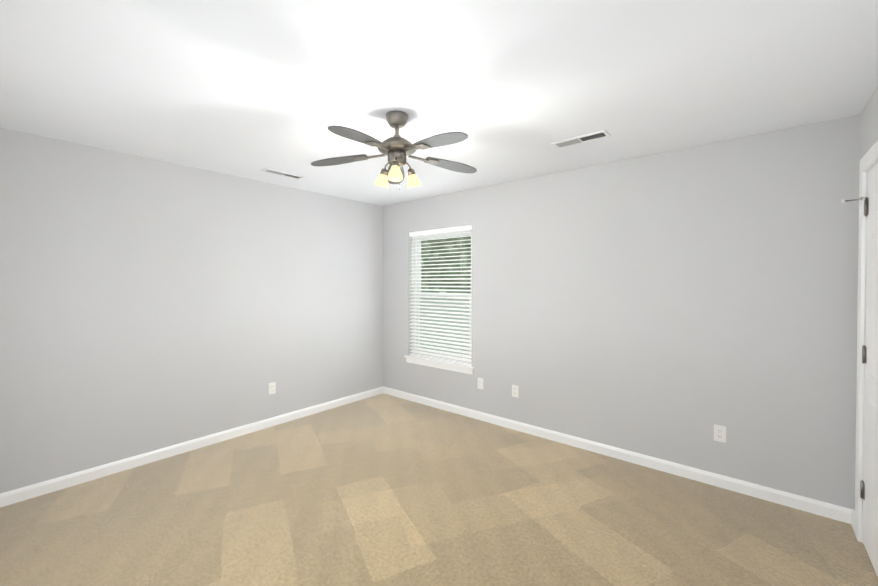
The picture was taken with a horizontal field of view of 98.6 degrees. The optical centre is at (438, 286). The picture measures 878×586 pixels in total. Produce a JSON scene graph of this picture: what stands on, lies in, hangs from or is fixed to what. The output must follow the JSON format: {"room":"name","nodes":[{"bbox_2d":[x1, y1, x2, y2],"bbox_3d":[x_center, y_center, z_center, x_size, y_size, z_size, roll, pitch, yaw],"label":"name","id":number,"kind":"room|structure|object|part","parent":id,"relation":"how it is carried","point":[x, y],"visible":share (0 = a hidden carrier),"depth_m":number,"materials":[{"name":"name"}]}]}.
{"room":"empty bedroom","nodes":[
{"label":"empty bedroom","id":0,"kind":"room"},
{"bbox_2d":[0,128,382,492],"bbox_3d":[-1.919,0.183,3.626,0.150,2.440,3.832,1,1,40],"label":"wall","id":1,"kind":"structure","parent":0,"point":[148,305],"depth_m":3.08,"materials":[{"name":"paint"}]},
{"bbox_2d":[0,386,383,507],"bbox_3d":[-1.854,1.361,3.591,0.014,0.086,3.480,1,1,40],"label":"baseboard","id":2,"kind":"structure","parent":1,"relation":"attached to","point":[45,487],"depth_m":3.08,"materials":[{"name":"white wood"}]},
{"bbox_2d":[269,382,275,394],"bbox_3d":[-1.679,1.021,3.800,0.008,0.115,0.070,1,1,40],"label":"electrical outlet","id":3,"kind":"object","parent":1,"relation":"attached to","point":[272,388],"visible":1,"depth_m":3.80,"materials":[{"name":"white plastic"}]},
{"bbox_2d":[0,393,877,585],"bbox_3d":[-0.254,1.470,2.250,4.490,0.100,3.832,1,1,40],"label":"floor","id":4,"kind":"structure","parent":0,"point":[382,489],"depth_m":2.29,"materials":[{"name":"carpet"}]},
{"bbox_2d":[0,0,877,205],"bbox_3d":[-0.254,-1.070,2.219,4.490,0.100,3.832,1,1,40],"label":"ceiling","id":5,"kind":"structure","parent":0,"point":[512,89],"depth_m":1.84,"materials":[{"name":"paint"}]},
{"bbox_2d":[261,168,304,179],"bbox_3d":[-1.419,-1.030,3.446,0.115,0.009,0.360,1,1,40],"label":"ceiling vent","id":6,"kind":"object","parent":5,"relation":"in","point":[280,173],"visible":0.98,"depth_m":3.42,"materials":[{"name":"white metal"}]},
{"bbox_2d":[311,111,476,189],"bbox_3d":[-0.236,-0.798,2.217,1.028,0.442,1.044,1,1,40],"label":"fan","id":7,"kind":"object","parent":5,"relation":"hanging from","point":[396,148],"depth_m":2.20,"materials":[{"name":"grey metal"}]},
{"bbox_3d":[-0.352,-0.647,2.308,0.084,0.083,0.085,0,1,-8],"label":"fan glass","id":8,"kind":"part","parent":7,"relation":"part of","materials":[{"name":"glass"}]},
{"bbox_3d":[-0.248,-0.645,2.135,0.084,0.083,0.084,1,1,37],"label":"fan glass","id":9,"kind":"part","parent":7,"relation":"part of","materials":[{"name":"glass"}]},
{"bbox_3d":[-0.150,-0.647,2.311,0.085,0.083,0.084,0,1,22],"label":"fan glass","id":10,"kind":"part","parent":7,"relation":"part of","materials":[{"name":"glass"}]},
{"bbox_2d":[551,130,610,148],"bbox_3d":[0.980,-1.020,2.620,0.370,0.009,0.130,1,1,40],"label":"ceiling vent","id":11,"kind":"object","parent":5,"relation":"in","point":[598,135],"visible":1,"depth_m":2.61,"materials":[{"name":"white metal"}]},
{"bbox_2d":[383,114,859,509],"bbox_3d":[0.927,0.183,3.647,4.190,2.440,0.150,1,1,40],"label":"wall","id":12,"kind":"structure","parent":0,"point":[674,306],"depth_m":2.83,"materials":[{"name":"paint"}]},
{"bbox_2d":[404,355,473,374],"bbox_3d":[-0.002,0.890,4.361,1.020,0.082,0.106,1,1,40],"label":"window sill","id":13,"kind":"structure","parent":12,"relation":"attached to","point":[457,367],"depth_m":4.30,"materials":[{"name":"white wood"}]},
{"bbox_2d":[412,231,471,362],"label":"window","id":14,"kind":"structure","parent":12,"relation":"in","point":[435,237],"depth_m":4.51,"materials":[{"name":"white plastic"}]},
{"bbox_2d":[409,225,471,365],"bbox_3d":[0.004,0.088,4.358,0.938,1.514,0.072,1,1,40],"label":"window blinds","id":15,"kind":"object","parent":14,"relation":"attached to","point":[442,231],"visible":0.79,"depth_m":4.33,"materials":[{"name":"white plastic"}]},
{"bbox_2d":[478,378,482,388],"bbox_3d":[0.435,1.014,3.965,0.070,0.115,0.008,1,1,40],"label":"electrical outlet","id":16,"kind":"object","parent":12,"relation":"attached to","point":[480,383],"visible":1,"depth_m":3.96,"materials":[{"name":"white plastic"}]},
{"bbox_2d":[512,385,517,396],"bbox_3d":[0.747,1.022,3.704,0.070,0.115,0.008,1,1,40],"label":"electrical outlet","id":17,"kind":"object","parent":12,"relation":"attached to","point":[514,390],"visible":1,"depth_m":3.70,"materials":[{"name":"white plastic"}]},
{"bbox_2d":[384,387,854,529],"bbox_3d":[0.871,1.361,3.595,4.190,0.086,0.022,1,1,40],"label":"baseboard","id":18,"kind":"structure","parent":12,"relation":"attached to","point":[825,509],"depth_m":2.89,"materials":[{"name":"white wood"}]},
{"bbox_2d":[714,424,725,442],"bbox_3d":[1.985,1.037,2.669,0.070,0.115,0.008,1,1,40],"label":"electrical outlet","id":19,"kind":"object","parent":12,"relation":"attached to","point":[719,433],"visible":1,"depth_m":2.67,"materials":[{"name":"white plastic"}]},
{"bbox_2d":[854,86,877,509],"bbox_3d":[1.411,0.217,0.843,0.150,2.440,3.832,1,1,40],"label":"wall","id":20,"kind":"structure","parent":0,"point":[868,137],"depth_m":2.07,"materials":[{"name":"paint"}]},
{"bbox_2d":[842,163,877,576],"bbox_3d":[2.079,0.397,1.802,0.127,2.037,0.863,1,1,40],"label":"door","id":21,"kind":"structure","parent":20,"relation":"in","point":[869,490],"depth_m":1.95,"materials":[{"name":"white wood"}]},
{"bbox_2d":[854,140,877,542],"bbox_3d":[2.106,0.356,1.748,0.092,2.140,1.000,1,1,40],"label":"door frame","id":22,"kind":"structure","parent":20,"relation":"attached to","point":[868,160],"depth_m":2.09,"materials":[{"name":"white wood"}]}
]}

